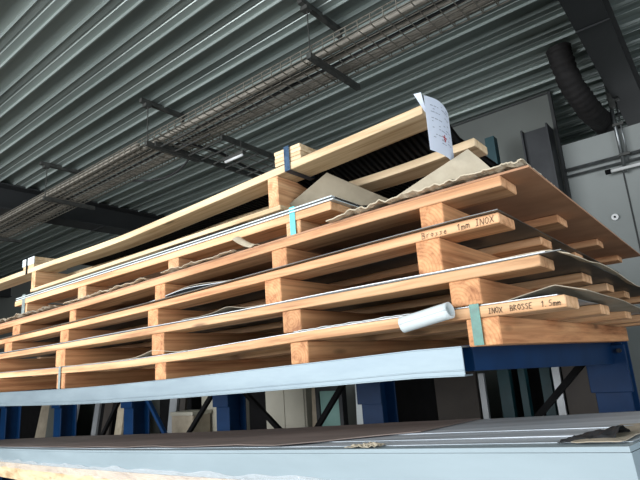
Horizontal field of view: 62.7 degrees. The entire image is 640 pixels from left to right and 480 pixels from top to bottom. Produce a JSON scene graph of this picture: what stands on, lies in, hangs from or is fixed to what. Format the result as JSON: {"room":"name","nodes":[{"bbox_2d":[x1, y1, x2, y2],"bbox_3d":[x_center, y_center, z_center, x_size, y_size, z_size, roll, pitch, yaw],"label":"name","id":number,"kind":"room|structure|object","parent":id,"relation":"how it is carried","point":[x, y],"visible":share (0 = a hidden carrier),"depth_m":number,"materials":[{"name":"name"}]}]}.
{"room":"metal workshop","nodes":[
{"label":"metal workshop","id":0,"kind":"room"},
{"bbox_2d":[0,0,639,278],"bbox_3d":[-3.889,-0.744,6.782,20.200,0.070,12.286,-15,-17,36],"label":"ceiling","id":1,"kind":"structure","parent":0,"point":[74,74],"depth_m":4.81,"materials":[{"name":"metal"}]},
{"bbox_2d":[0,288,11,297],"bbox_3d":[-9.198,0.894,11.050,0.208,0.352,12.600,-15,-17,36],"label":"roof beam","id":2,"kind":"structure","parent":1,"relation":"attached to","point":[6,293],"depth_m":12.87,"materials":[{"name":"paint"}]},
{"bbox_2d":[39,161,94,209],"bbox_3d":[-3.054,-0.650,6.364,0.060,0.470,0.680,-15,-17,36],"label":"hanger","id":3,"kind":"object","parent":1,"relation":"hanging from","point":[45,165],"visible":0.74,"depth_m":6.29,"materials":[{"name":"metal"}]},
{"bbox_2d":[0,182,165,234],"bbox_3d":[-3.938,-0.478,7.048,0.348,0.352,12.600,-15,-17,36],"label":"roof beam","id":4,"kind":"structure","parent":1,"relation":"attached to","point":[106,218],"depth_m":7.68,"materials":[{"name":"metal"}]},
{"bbox_2d":[139,97,199,162],"bbox_3d":[-1.464,-1.065,5.154,0.060,0.470,0.680,-15,-17,36],"label":"hanger","id":5,"kind":"object","parent":1,"relation":"hanging from","point":[147,104],"visible":0.8,"depth_m":5.06,"materials":[{"name":"metal"}]},
{"bbox_2d":[297,0,360,90],"bbox_3d":[0.079,-1.468,3.980,0.060,0.470,0.680,-15,-17,36],"label":"hanger","id":6,"kind":"object","parent":1,"relation":"hanging from","point":[306,7],"visible":0.8,"depth_m":3.91,"materials":[{"name":"metal"}]},
{"bbox_2d":[0,0,510,243],"bbox_3d":[-4.287,-0.190,7.250,18.206,0.082,0.447,-15,-17,36],"label":"cable tray","id":7,"kind":"object","parent":6,"relation":"hanging from","point":[467,15],"visible":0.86,"depth_m":4.36,"materials":[{"name":"metal"}]},
{"bbox_2d":[0,143,139,222],"bbox_3d":[-5.574,0.081,7.995,9.800,0.050,0.030,-15,-17,36],"label":"cable trunking","id":8,"kind":"object","parent":7,"relation":"on","point":[127,151],"visible":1,"depth_m":5.77,"materials":[{"name":"metal"}]},
{"bbox_2d":[132,154,193,181],"bbox_3d":[-1.640,-0.731,5.584,1.086,0.088,0.118,-15,-17,36],"label":"cable","id":9,"kind":"object","parent":7,"relation":"hanging from","point":[186,162],"visible":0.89,"depth_m":5.65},
{"bbox_2d":[152,125,275,177],"bbox_3d":[-0.541,-0.775,5.770,0.554,0.050,2.780,-15,-17,36],"label":"tray","id":10,"kind":"object","parent":7,"relation":"attached to","point":[231,140],"visible":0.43,"depth_m":5.19,"materials":[{"name":"metal"}]},
{"bbox_2d":[182,143,264,173],"bbox_3d":[-0.563,-0.746,5.925,0.131,0.070,2.406,-15,-17,36],"label":"cable","id":11,"kind":"object","parent":10,"relation":"on","point":[183,144],"visible":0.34,"depth_m":5.31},
{"bbox_2d":[222,141,245,162],"bbox_3d":[-0.823,-0.839,5.009,0.280,0.159,0.040,-15,-17,36],"label":"ceiling lamp","id":12,"kind":"object","parent":10,"relation":"hanging from","point":[241,153],"visible":1,"depth_m":4.98,"materials":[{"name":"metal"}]},
{"bbox_2d":[0,0,432,226],"bbox_3d":[-4.401,-0.200,7.188,17.701,0.058,0.071,-15,-17,36],"label":"cable","id":13,"kind":"object","parent":7,"relation":"in","point":[415,2],"visible":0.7,"depth_m":4.15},
{"bbox_2d":[2,0,443,227],"bbox_3d":[-4.367,-0.178,7.224,17.700,0.026,0.041,-15,-17,36],"label":"cable","id":14,"kind":"object","parent":7,"relation":"in","point":[437,0],"visible":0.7,"depth_m":4.14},
{"bbox_2d":[0,0,452,230],"bbox_3d":[-4.338,-0.182,7.264,17.701,0.049,0.068,-15,-17,36],"label":"cable","id":15,"kind":"object","parent":7,"relation":"in","point":[444,2],"visible":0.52,"depth_m":4.12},
{"bbox_2d":[0,0,466,232],"bbox_3d":[-4.301,-0.165,7.307,17.700,0.033,0.045,-15,-17,36],"label":"cable","id":16,"kind":"object","parent":7,"relation":"in","point":[452,5],"visible":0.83,"depth_m":4.19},
{"bbox_2d":[0,0,478,236],"bbox_3d":[-4.269,-0.157,7.346,17.700,0.029,0.047,-15,-17,36],"label":"cable","id":17,"kind":"object","parent":7,"relation":"in","point":[470,2],"visible":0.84,"depth_m":4.25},
{"bbox_2d":[1,0,493,237],"bbox_3d":[-4.233,-0.161,7.395,17.701,0.056,0.074,-15,-17,36],"label":"cable","id":18,"kind":"object","parent":7,"relation":"in","point":[484,2],"visible":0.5,"depth_m":4.22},
{"bbox_2d":[546,42,620,134],"bbox_3d":[2.557,-1.335,4.972,0.249,0.594,1.465,-17,-19,41],"label":"flexible duct","id":19,"kind":"object","parent":1,"relation":"hanging from","point":[568,78],"visible":0.88,"depth_m":4.59,"materials":[{"name":"plastic"}]},
{"bbox_2d":[558,0,639,125],"bbox_3d":[1.321,-1.850,3.046,0.228,0.352,12.600,-15,-17,36],"label":"roof beam","id":20,"kind":"structure","parent":1,"relation":"attached to","point":[595,23],"depth_m":4.18,"materials":[{"name":"metal"}]},
{"bbox_2d":[0,91,639,435],"bbox_3d":[-1.998,1.639,8.450,20.200,4.340,0.180,-15,-17,36],"label":"wall","id":21,"kind":"structure","parent":0,"point":[602,195],"depth_m":5.14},
{"bbox_2d":[452,92,546,127],"bbox_3d":[-3.866,0.106,10.122,15.930,0.016,0.012,-15,-17,36],"label":"trim","id":22,"kind":"structure","parent":21,"relation":"attached to","point":[546,92],"depth_m":5.69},
{"bbox_2d":[547,91,571,198],"bbox_3d":[2.507,0.508,4.908,0.030,4.200,0.042,-15,-17,36],"label":"trim","id":23,"kind":"structure","parent":21,"relation":"attached to","point":[549,95],"depth_m":5.25,"materials":[{"name":"metal"}]},
{"bbox_2d":[565,149,639,171],"bbox_3d":[4.030,-1.103,3.938,4.140,0.032,0.030,-15,-17,36],"label":"pipe","id":24,"kind":"object","parent":21,"relation":"attached to","point":[635,151],"visible":1,"depth_m":4.98,"materials":[{"name":"metal"}]},
{"bbox_2d":[567,157,639,177],"bbox_3d":[4.035,-1.040,3.922,4.140,0.024,0.023,-15,-17,36],"label":"pipe","id":25,"kind":"object","parent":21,"relation":"attached to","point":[637,158],"visible":1,"depth_m":4.96,"materials":[{"name":"metal"}]},
{"bbox_2d":[603,82,629,172],"bbox_3d":[2.784,-1.113,4.906,0.105,1.000,0.095,-15,-17,36],"label":"conduit","id":26,"kind":"object","parent":21,"relation":"attached to","point":[612,103],"visible":0.8,"depth_m":4.90,"materials":[{"name":"metal"}]},
{"bbox_2d":[605,162,639,174],"bbox_3d":[3.323,-0.800,4.389,1.700,0.048,0.048,-15,-17,36],"label":"tube light","id":27,"kind":"object","parent":26,"relation":"attached to","point":[609,171],"visible":1,"depth_m":4.81,"materials":[{"name":"white plastic"}]},
{"bbox_2d":[623,172,639,248],"bbox_3d":[2.937,0.905,4.509,0.012,3.180,0.010,-15,-17,36],"label":"trim","id":28,"kind":"structure","parent":21,"relation":"attached to","point":[623,172],"depth_m":4.80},
{"bbox_3d":[-3.453,3.417,5.928,20.200,0.100,12.600,-15,-17,36],"label":"floor","id":29,"kind":"structure","parent":0,"visible":0},
{"bbox_2d":[0,406,21,479],"bbox_3d":[-4.823,2.766,6.544,0.240,1.650,2.145,-15,-17,36],"label":"upright","id":30,"kind":"object","parent":29,"relation":"on","point":[10,420],"visible":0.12,"depth_m":7.29,"materials":[{"name":"blue paint"}]},
{"bbox_2d":[0,405,41,438],"bbox_3d":[-6.387,3.913,10.420,5.100,1.500,0.400,-15,-17,36],"label":"stack","id":31,"kind":"object","parent":29,"relation":"on","point":[30,415],"visible":0.02,"depth_m":9.28,"materials":[{"name":"black plastic"}]},
{"bbox_2d":[35,405,49,437],"bbox_3d":[-4.406,3.230,8.281,0.700,1.520,0.180,-15,-17,36],"label":"leaning board","id":32,"kind":"object","parent":29,"relation":"on","point":[42,422],"visible":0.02,"depth_m":8.39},
{"bbox_2d":[45,405,53,436],"bbox_3d":[-4.123,3.162,8.045,0.450,1.500,0.150,-15,-17,36],"label":"leaning board","id":33,"kind":"object","parent":29,"relation":"on","point":[50,422],"visible":0.02,"depth_m":8.19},
{"bbox_2d":[51,404,76,436],"bbox_3d":[-3.614,2.460,5.623,0.240,1.631,2.145,-15,-17,36],"label":"upright","id":34,"kind":"object","parent":29,"relation":"on","point":[65,416],"visible":0.16,"depth_m":6.38,"materials":[{"name":"blue paint"}]},
{"bbox_2d":[91,403,101,435],"bbox_3d":[-3.182,2.891,7.334,0.304,1.550,0.098,-4,-14,-1],"label":"leaning board","id":35,"kind":"object","parent":29,"relation":"on","point":[97,411],"visible":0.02,"depth_m":7.40,"materials":[{"name":"metal"}]},
{"bbox_2d":[101,403,114,434],"bbox_3d":[-2.954,2.857,7.156,0.350,1.500,0.150,-15,-17,36],"label":"leaning board","id":36,"kind":"object","parent":29,"relation":"on","point":[108,408],"visible":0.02,"depth_m":7.25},
{"bbox_2d":[94,403,123,434],"bbox_3d":[-3.153,3.069,7.960,0.400,1.500,0.400,-15,-17,36],"label":"stack","id":37,"kind":"object","parent":29,"relation":"on","point":[103,404],"visible":0.02,"depth_m":7.87,"materials":[{"name":"black plastic"}]},
{"bbox_2d":[114,403,123,434],"bbox_3d":[-2.699,2.765,6.966,0.336,1.550,0.123,-4,-14,-1],"label":"leaning board","id":38,"kind":"object","parent":29,"relation":"on","point":[119,427],"visible":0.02,"depth_m":7.03,"materials":[{"name":"wood"}]},
{"bbox_2d":[12,388,246,430],"bbox_3d":[-1.291,1.868,3.853,0.240,1.603,2.145,-15,-17,36],"label":"upright","id":39,"kind":"object","parent":29,"relation":"on","point":[230,408],"visible":0.14,"depth_m":4.61,"materials":[{"name":"blue paint"}]},
{"bbox_2d":[186,396,211,432],"bbox_3d":[-1.091,1.585,4.812,0.574,0.565,0.035,-15,-17,36],"label":"brace","id":40,"kind":"object","parent":39,"relation":"attached to","point":[208,400],"visible":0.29,"depth_m":4.80,"materials":[{"name":"black metal"}]},
{"bbox_2d":[242,393,281,428],"bbox_3d":[-0.479,1.416,4.349,0.742,0.588,0.035,-15,-17,36],"label":"brace","id":41,"kind":"object","parent":39,"relation":"attached to","point":[249,397],"visible":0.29,"depth_m":4.33,"materials":[{"name":"black metal"}]},
{"bbox_2d":[121,401,149,434],"bbox_3d":[-2.429,2.160,4.720,0.240,1.613,2.145,-15,-17,36],"label":"upright","id":42,"kind":"object","parent":29,"relation":"on","point":[136,413],"visible":0.14,"depth_m":5.48,"materials":[{"name":"blue paint"}]},
{"bbox_2d":[100,402,120,434],"bbox_3d":[-2.240,1.875,5.689,0.526,0.583,0.035,-15,-17,36],"label":"brace","id":43,"kind":"object","parent":42,"relation":"attached to","point":[116,406],"visible":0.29,"depth_m":5.69,"materials":[{"name":"black metal"}]},
{"bbox_2d":[146,400,166,432],"bbox_3d":[-1.656,1.723,5.245,0.526,0.583,0.035,-15,-17,36],"label":"brace","id":44,"kind":"object","parent":42,"relation":"attached to","point":[149,402],"visible":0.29,"depth_m":5.20,"materials":[{"name":"blue paint"}]},
{"bbox_2d":[167,398,178,432],"bbox_3d":[-1.797,2.555,6.276,0.220,1.500,0.150,-15,-17,36],"label":"leaning board","id":45,"kind":"object","parent":29,"relation":"on","point":[174,403],"visible":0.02,"depth_m":6.39,"materials":[{"name":"metal"}]},
{"bbox_2d":[160,397,201,432],"bbox_3d":[-1.821,2.783,7.195,0.700,1.500,0.400,-15,-17,36],"label":"stack","id":46,"kind":"object","parent":29,"relation":"on","point":[193,403],"visible":0.02,"depth_m":7.21,"materials":[{"name":"black plastic"}]},
{"bbox_2d":[179,398,187,410],"bbox_3d":[-1.645,2.515,6.160,0.196,1.500,0.104,4,-16,-29],"label":"leaning board","id":47,"kind":"object","parent":29,"relation":"on","point":[183,401],"visible":0.02,"depth_m":6.30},
{"bbox_2d":[202,396,249,431],"bbox_3d":[-1.029,2.424,6.014,0.400,1.520,0.534,-15,-17,36],"label":"cabinet","id":48,"kind":"object","parent":29,"relation":"on","point":[213,417],"visible":0.02,"depth_m":5.95,"materials":[{"name":"paint"}]},
{"bbox_2d":[249,392,266,429],"bbox_3d":[-0.465,2.368,5.915,0.500,1.500,0.400,-15,-17,36],"label":"stack","id":49,"kind":"object","parent":29,"relation":"on","point":[257,421],"visible":0.02,"depth_m":5.93,"materials":[{"name":"black plastic"}]},
{"bbox_2d":[265,388,312,428],"bbox_3d":[-0.148,2.186,5.313,0.540,1.520,0.584,-15,-17,36],"label":"cabinet","id":50,"kind":"object","parent":29,"relation":"on","point":[292,408],"visible":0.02,"depth_m":5.17,"materials":[{"name":"paint"}]},
{"bbox_2d":[311,388,316,426],"bbox_3d":[-0.008,2.071,4.846,0.120,1.500,0.080,-15,-17,36],"label":"leaning board","id":51,"kind":"object","parent":29,"relation":"on","point":[314,416],"visible":0.02,"depth_m":4.98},
{"bbox_2d":[315,386,348,425],"bbox_3d":[0.141,2.031,4.726,0.310,1.500,0.070,-15,-17,36],"label":"glass panel","id":52,"kind":"object","parent":29,"relation":"on","point":[338,415],"visible":0.22,"depth_m":4.82,"materials":[{"name":"glass"}]},
{"bbox_2d":[355,384,362,424],"bbox_3d":[0.371,1.948,4.458,0.100,1.500,0.080,-15,-17,36],"label":"leaning board","id":53,"kind":"object","parent":29,"relation":"on","point":[358,407],"visible":0.02,"depth_m":4.56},
{"bbox_2d":[356,381,398,423],"bbox_3d":[-0.083,1.554,2.933,0.240,1.600,2.145,-15,-17,36],"label":"upright","id":54,"kind":"object","parent":29,"relation":"on","point":[378,401],"visible":0.16,"depth_m":3.67,"materials":[{"name":"blue paint"}]},
{"bbox_2d":[314,385,345,426],"bbox_3d":[0.058,1.276,3.940,0.526,0.583,0.035,-15,-17,36],"label":"brace","id":55,"kind":"object","parent":54,"relation":"attached to","point":[340,388],"visible":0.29,"depth_m":3.92,"materials":[{"name":"black metal"}]},
{"bbox_2d":[434,371,482,419],"bbox_3d":[1.121,1.778,3.993,0.350,1.500,0.050,-15,-17,36],"label":"board","id":56,"kind":"object","parent":29,"relation":"on","point":[456,397],"visible":0.33,"depth_m":4.09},
{"bbox_2d":[478,373,490,418],"bbox_3d":[1.294,1.746,3.872,0.045,1.480,0.030,-15,-17,36],"label":"strip","id":57,"kind":"object","parent":29,"relation":"on","point":[481,377],"visible":0.56,"depth_m":4.00,"materials":[{"name":"metal"}]},
{"bbox_2d":[485,136,500,164],"bbox_3d":[1.837,0.784,4.802,0.090,3.710,0.100,-15,-17,36],"label":"post","id":58,"kind":"object","parent":29,"relation":"on","point":[491,143],"visible":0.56,"depth_m":5.18,"materials":[{"name":"metal"}]},
{"bbox_2d":[497,369,517,417],"bbox_3d":[1.484,1.708,3.921,0.090,1.550,0.070,-15,-17,36],"label":"upright","id":59,"kind":"object","parent":29,"relation":"on","point":[505,380],"visible":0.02,"depth_m":4.02,"materials":[{"name":"paint"}]},
{"bbox_2d":[517,368,533,416],"bbox_3d":[1.593,1.679,3.837,0.050,1.550,0.070,-15,-17,36],"label":"upright","id":60,"kind":"object","parent":29,"relation":"on","point":[522,373],"visible":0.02,"depth_m":3.94,"materials":[{"name":"paint"}]},
{"bbox_2d":[511,367,568,416],"bbox_3d":[1.998,1.726,4.041,0.820,1.500,0.400,-15,-17,36],"label":"stack","id":61,"kind":"object","parent":29,"relation":"on","point":[535,385],"visible":0.02,"depth_m":4.15,"materials":[{"name":"black plastic"}]},
{"bbox_2d":[520,123,564,193],"bbox_3d":[2.316,0.722,4.842,0.255,3.780,0.220,-15,-17,36],"label":"pilaster","id":62,"kind":"object","parent":29,"relation":"on","point":[539,146],"visible":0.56,"depth_m":5.16,"materials":[{"name":"metal"}]},
{"bbox_2d":[454,341,639,412],"bbox_3d":[1.100,1.229,2.036,0.240,1.634,2.145,-15,-17,36],"label":"frame","id":63,"kind":"object","parent":29,"relation":"on","point":[609,367],"visible":0.65,"depth_m":2.41,"materials":[{"name":"blue paint"}]},
{"bbox_2d":[0,461,239,479],"bbox_3d":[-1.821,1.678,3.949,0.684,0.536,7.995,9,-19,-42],"label":"pallet","id":64,"kind":"object","parent":63,"relation":"on","point":[18,471],"visible":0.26,"depth_m":3.12,"materials":[{"name":"brown wood"}]},
{"bbox_2d":[0,439,639,479],"bbox_3d":[-1.832,1.578,3.978,0.684,0.528,7.994,9,-19,-42],"label":"beam","id":65,"kind":"structure","parent":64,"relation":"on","point":[603,460],"depth_m":1.47,"materials":[{"name":"metal"}]},
{"bbox_2d":[0,434,639,448],"bbox_3d":[-1.788,1.519,3.979,0.636,0.424,7.879,9,-19,-42],"label":"metal sheet","id":66,"kind":"object","parent":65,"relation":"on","point":[527,440],"visible":0.29,"depth_m":1.48,"materials":[{"name":"metal"}]},
{"bbox_2d":[324,428,606,441],"bbox_3d":[-1.766,1.524,4.013,0.535,0.422,7.859,9,-19,-42],"label":"metal sheet","id":67,"kind":"object","parent":66,"relation":"on","point":[560,432],"visible":0.07,"depth_m":1.45,"materials":[{"name":"metal"}]},
{"bbox_2d":[393,411,639,434],"bbox_3d":[-1.728,1.532,4.061,0.396,0.421,7.839,9,-19,-42],"label":"metal sheet","id":68,"kind":"object","parent":67,"relation":"on","point":[595,420],"visible":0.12,"depth_m":1.56,"materials":[{"name":"metal"}]},
{"bbox_2d":[0,418,480,447],"bbox_3d":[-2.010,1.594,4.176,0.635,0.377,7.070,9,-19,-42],"label":"board","id":69,"kind":"object","parent":68,"relation":"on","point":[280,436],"visible":1,"depth_m":2.44,"materials":[{"name":"wood"}]},
{"bbox_2d":[571,423,639,442],"bbox_3d":[0.671,0.427,1.169,0.300,0.011,0.100,9,-19,-42],"label":"board","id":70,"kind":"object","parent":67,"relation":"on","point":[635,429],"visible":0.53,"depth_m":1.10,"materials":[{"name":"wood"}]},
{"bbox_2d":[557,425,630,443],"bbox_3d":[0.596,0.420,1.142,0.128,0.032,0.112,-15,-17,36],"label":"wrapping","id":71,"kind":"object","parent":66,"relation":"on","point":[610,432],"visible":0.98,"depth_m":1.12,"materials":[{"name":"plastic"}]},
{"bbox_2d":[345,442,385,447],"bbox_3d":[0.129,0.593,1.520,0.051,0.017,0.120,8,-19,-42],"label":"paper scrap","id":72,"kind":"object","parent":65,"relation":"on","point":[370,444],"visible":1,"depth_m":1.50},
{"bbox_2d":[0,346,472,405],"bbox_3d":[-2.903,1.173,3.855,8.428,0.139,0.052,-15,-17,36],"label":"beam","id":73,"kind":"structure","parent":63,"relation":"attached to","point":[443,362],"depth_m":1.73,"materials":[{"name":"metal"}]},
{"bbox_2d":[0,294,639,391],"bbox_3d":[-0.289,0.695,3.013,3.694,0.138,1.846,-15,-17,36],"label":"wooden pallet","id":74,"kind":"object","parent":73,"relation":"on","point":[558,319],"visible":0.94,"depth_m":1.93,"materials":[{"name":"beige wood"}]},
{"bbox_2d":[0,255,639,372],"bbox_3d":[-0.332,0.595,3.027,3.652,0.128,1.785,-15,-17,36],"label":"wooden pallet","id":75,"kind":"object","parent":74,"relation":"on","point":[473,285],"visible":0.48,"depth_m":1.91,"materials":[{"name":"beige wood"}]},
{"bbox_2d":[1,249,639,357],"bbox_3d":[-0.311,0.524,2.994,3.652,0.016,1.730,-15,-17,36],"label":"sheet","id":76,"kind":"object","parent":75,"relation":"on","point":[564,264],"visible":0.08,"depth_m":1.82,"materials":[{"name":"metal"}]},
{"bbox_2d":[0,251,544,353],"bbox_3d":[-0.342,0.522,2.986,3.615,0.015,1.682,-15,-17,36],"label":"sheet","id":77,"kind":"object","parent":76,"relation":"on","point":[542,251],"visible":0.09,"depth_m":1.67,"materials":[{"name":"metal"}]},
{"bbox_2d":[182,304,265,319],"bbox_3d":[-0.319,0.278,2.041,0.470,0.022,0.178,-15,-17,36],"label":"paper","id":78,"kind":"object","parent":77,"relation":"on","point":[225,309],"visible":0.26,"depth_m":2.01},
{"bbox_2d":[0,212,582,351],"bbox_3d":[-0.372,0.482,3.081,3.570,0.134,1.785,-15,-17,36],"label":"wooden pallet","id":79,"kind":"object","parent":77,"relation":"on","point":[437,249],"visible":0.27,"depth_m":1.81,"materials":[{"name":"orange wood"}]},
{"bbox_2d":[0,209,618,341],"bbox_3d":[-0.390,0.429,3.030,3.525,0.059,1.700,-15,-17,36],"label":"sheet","id":80,"kind":"object","parent":79,"relation":"on","point":[522,231],"visible":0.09,"depth_m":1.92,"materials":[{"name":"metal"}]},
{"bbox_2d":[150,281,224,301],"bbox_3d":[-0.747,0.498,3.191,2.650,0.048,1.478,-15,-17,36],"label":"sheet","id":81,"kind":"object","parent":80,"relation":"on","point":[205,285],"visible":0.05,"depth_m":2.13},
{"bbox_2d":[175,280,227,291],"bbox_3d":[-0.815,0.495,3.187,2.450,0.054,1.370,-15,-17,36],"label":"sheet","id":82,"kind":"object","parent":81,"relation":"on","point":[226,280],"visible":0.03,"depth_m":2.10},
{"bbox_2d":[0,175,621,335],"bbox_3d":[-0.362,0.394,3.104,3.594,0.143,1.806,-15,-17,36],"label":"wooden pallet","id":83,"kind":"object","parent":82,"relation":"on","point":[444,206],"visible":0.23,"depth_m":1.83,"materials":[{"name":"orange wood"}]},
{"bbox_2d":[0,165,639,324],"bbox_3d":[-0.274,0.338,3.098,3.562,0.065,1.878,-15,-17,36],"label":"board","id":84,"kind":"object","parent":83,"relation":"on","point":[536,197],"visible":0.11,"depth_m":1.84,"materials":[{"name":"wood"}]},
{"bbox_2d":[0,305,61,323],"bbox_3d":[-1.822,0.469,3.137,1.052,0.038,0.091,-15,-17,36],"label":"crumpled paper","id":85,"kind":"object","parent":84,"relation":"on","point":[44,308],"visible":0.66,"depth_m":2.98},
{"bbox_2d":[63,278,149,303],"bbox_3d":[-1.016,0.251,2.526,0.721,0.028,0.090,-15,-17,36],"label":"crumpled paper","id":86,"kind":"object","parent":84,"relation":"on","point":[139,280],"visible":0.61,"depth_m":2.48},
{"bbox_2d":[15,201,350,313],"bbox_3d":[-0.523,0.276,3.049,2.517,0.174,1.325,-15,-17,36],"label":"wooden pallet","id":87,"kind":"object","parent":84,"relation":"on","point":[293,223],"visible":0.22,"depth_m":2.29,"materials":[{"name":"beige wood"}]},
{"bbox_2d":[16,198,357,303],"bbox_3d":[-0.527,0.211,3.035,2.495,0.020,1.287,-15,-17,36],"label":"sheet","id":88,"kind":"object","parent":87,"relation":"on","point":[151,276],"visible":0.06,"depth_m":2.34,"materials":[{"name":"metal"}]},
{"bbox_2d":[17,197,363,299],"bbox_3d":[-0.523,0.205,3.037,2.500,0.018,1.281,-15,-17,36],"label":"sheet","id":89,"kind":"object","parent":88,"relation":"on","point":[332,197],"visible":0.06,"depth_m":2.06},
{"bbox_2d":[16,195,358,298],"bbox_3d":[-0.529,0.200,3.039,2.490,0.020,1.287,-15,-17,36],"label":"sheet","id":90,"kind":"object","parent":89,"relation":"on","point":[330,196],"visible":0.04,"depth_m":2.22,"materials":[{"name":"metal"}]},
{"bbox_2d":[0,105,487,291],"bbox_3d":[-0.645,0.089,3.115,3.565,0.249,1.225,-15,-17,36],"label":"wooden pallet","id":91,"kind":"object","parent":90,"relation":"on","point":[280,184],"visible":0.35,"depth_m":2.08,"materials":[{"name":"brown wood"}]},
{"bbox_2d":[80,125,498,265],"bbox_3d":[-0.116,-0.035,3.007,2.468,0.074,1.428,-15,-17,36],"label":"panel","id":92,"kind":"object","parent":91,"relation":"on","point":[416,146],"visible":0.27,"depth_m":2.07,"materials":[{"name":"black metal"}]},
{"bbox_2d":[275,154,303,167],"bbox_3d":[-0.082,-0.289,2.027,0.130,0.014,0.129,-15,-17,36],"label":"board offcut","id":93,"kind":"object","parent":91,"relation":"on","point":[279,164],"visible":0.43,"depth_m":1.97,"materials":[{"name":"brown wood"}]},
{"bbox_2d":[275,150,307,163],"bbox_3d":[-0.084,-0.304,2.030,0.130,0.014,0.127,-15,-17,36],"label":"board offcut","id":94,"kind":"object","parent":93,"relation":"on","point":[299,151],"visible":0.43,"depth_m":1.97,"materials":[{"name":"brown wood"}]},
{"bbox_2d":[275,146,312,159],"bbox_3d":[-0.081,-0.319,2.035,0.130,0.014,0.134,-15,-17,36],"label":"board offcut","id":95,"kind":"object","parent":94,"relation":"on","point":[305,150],"visible":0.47,"depth_m":1.97,"materials":[{"name":"brown wood"}]},
{"bbox_2d":[274,143,316,156],"bbox_3d":[-0.089,-0.333,2.037,0.130,0.014,0.123,-15,-17,36],"label":"board offcut","id":96,"kind":"object","parent":95,"relation":"on","point":[298,144],"visible":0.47,"depth_m":1.98,"materials":[{"name":"brown wood"}]},
{"bbox_2d":[414,92,453,159],"bbox_3d":[0.371,-0.347,1.646,0.024,0.193,0.199,-17,-19,42],"label":"paper label","id":97,"kind":"object","parent":91,"relation":"attached to","point":[438,125],"visible":0.96,"depth_m":1.62,"materials":[{"name":"paper"}]},
{"bbox_2d":[290,173,387,206],"bbox_3d":[0.079,-0.191,2.010,0.440,0.132,0.055,-5,-14,1],"label":"flap","id":98,"kind":"object","parent":90,"relation":"on","point":[328,184],"visible":0.71,"depth_m":2.00,"materials":[{"name":"cardboard"}]},
{"bbox_2d":[161,250,238,273],"bbox_3d":[-0.472,0.093,2.114,0.441,0.023,0.091,-15,-17,36],"label":"crumpled paper","id":99,"kind":"object","parent":84,"relation":"on","point":[174,269],"visible":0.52,"depth_m":2.09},
{"bbox_2d":[232,236,258,246],"bbox_3d":[-0.270,0.007,1.953,0.120,0.064,0.043,-15,-17,36],"label":"paper scrap","id":100,"kind":"object","parent":84,"relation":"on","point":[239,240],"visible":0.94,"depth_m":1.95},
{"bbox_2d":[326,158,554,222],"bbox_3d":[0.356,-0.115,1.616,0.627,0.031,0.307,-15,-17,36],"label":"crumpled paper","id":101,"kind":"object","parent":84,"relation":"on","point":[506,166],"visible":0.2,"depth_m":1.48,"materials":[{"name":"paper"}]},
{"bbox_2d":[396,149,489,196],"bbox_3d":[0.388,-0.202,1.644,0.398,0.156,0.021,-5,-14,2],"label":"flap","id":102,"kind":"object","parent":101,"relation":"on","point":[466,162],"visible":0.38,"depth_m":1.64,"materials":[{"name":"cardboard"}]},
{"bbox_2d":[446,250,639,286],"bbox_3d":[0.980,0.176,1.989,0.337,0.022,1.670,-15,-17,36],"label":"sheet","id":103,"kind":"object","parent":77,"relation":"on","point":[600,265],"visible":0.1,"depth_m":1.44,"materials":[{"name":"metal"}]},
{"bbox_2d":[1,294,639,372],"bbox_3d":[-0.313,0.637,2.976,3.625,0.034,1.728,-15,-17,36],"label":"sheet","id":104,"kind":"object","parent":74,"relation":"on","point":[581,302],"visible":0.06,"depth_m":1.62,"materials":[{"name":"metal"}]},
{"bbox_2d":[59,350,188,366],"bbox_3d":[-0.884,0.544,2.421,1.030,0.026,0.141,-15,-17,36],"label":"paper","id":105,"kind":"object","parent":104,"relation":"on","point":[148,354],"visible":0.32,"depth_m":2.27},
{"bbox_2d":[294,313,411,331],"bbox_3d":[0.115,0.258,1.623,0.450,0.010,0.086,-15,-17,36],"label":"film tail","id":106,"kind":"object","parent":104,"relation":"on","point":[411,313],"visible":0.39,"depth_m":1.60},
{"bbox_2d":[325,285,639,327],"bbox_3d":[0.827,0.309,2.087,0.789,0.032,1.670,-15,-17,36],"label":"sheet","id":107,"kind":"object","parent":104,"relation":"on","point":[614,304],"visible":0.07,"depth_m":1.42,"materials":[{"name":"metal"}]},
{"bbox_2d":[398,302,454,332],"bbox_3d":[0.284,0.208,1.408,0.152,0.067,0.046,-14,-17,35],"label":"roll","id":108,"kind":"object","parent":74,"relation":"on","point":[445,311],"visible":1,"depth_m":1.39,"materials":[{"name":"plastic"}]},
{"bbox_2d":[533,366,584,416],"bbox_3d":[1.286,0.965,3.004,0.574,0.565,0.035,-15,-17,36],"label":"brace","id":109,"kind":"object","parent":63,"relation":"attached to","point":[576,370],"visible":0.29,"depth_m":2.96,"materials":[{"name":"black metal"}]},
{"bbox_2d":[539,367,558,415],"bbox_3d":[1.726,1.645,3.737,0.070,1.550,0.070,-15,-17,36],"label":"upright","id":110,"kind":"object","parent":29,"relation":"on","point":[546,377],"visible":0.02,"depth_m":3.85,"materials":[{"name":"paint"}]},
{"bbox_2d":[551,367,567,414],"bbox_3d":[1.740,1.586,3.607,0.050,1.600,0.030,-15,-17,36],"label":"strip","id":111,"kind":"object","parent":29,"relation":"on","point":[561,403],"visible":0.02,"depth_m":3.72,"materials":[{"name":"metal"}]},
{"bbox_2d":[561,366,598,414],"bbox_3d":[1.883,1.572,3.487,0.280,1.550,0.040,-15,-17,36],"label":"board","id":112,"kind":"object","parent":29,"relation":"on","point":[580,399],"visible":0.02,"depth_m":3.63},
{"bbox_3d":[-1.404,2.777,5.721,0.500,0.750,0.350,-15,-17,36],"label":"crate","id":113,"kind":"object","parent":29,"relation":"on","visible":0},
{"bbox_2d":[170,409,211,432],"bbox_3d":[-1.440,2.169,5.864,0.400,0.500,0.270,-15,-17,36],"label":"storage box","id":114,"kind":"object","parent":113,"relation":"on","point":[181,420],"visible":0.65,"depth_m":5.80,"materials":[{"name":"paint"}]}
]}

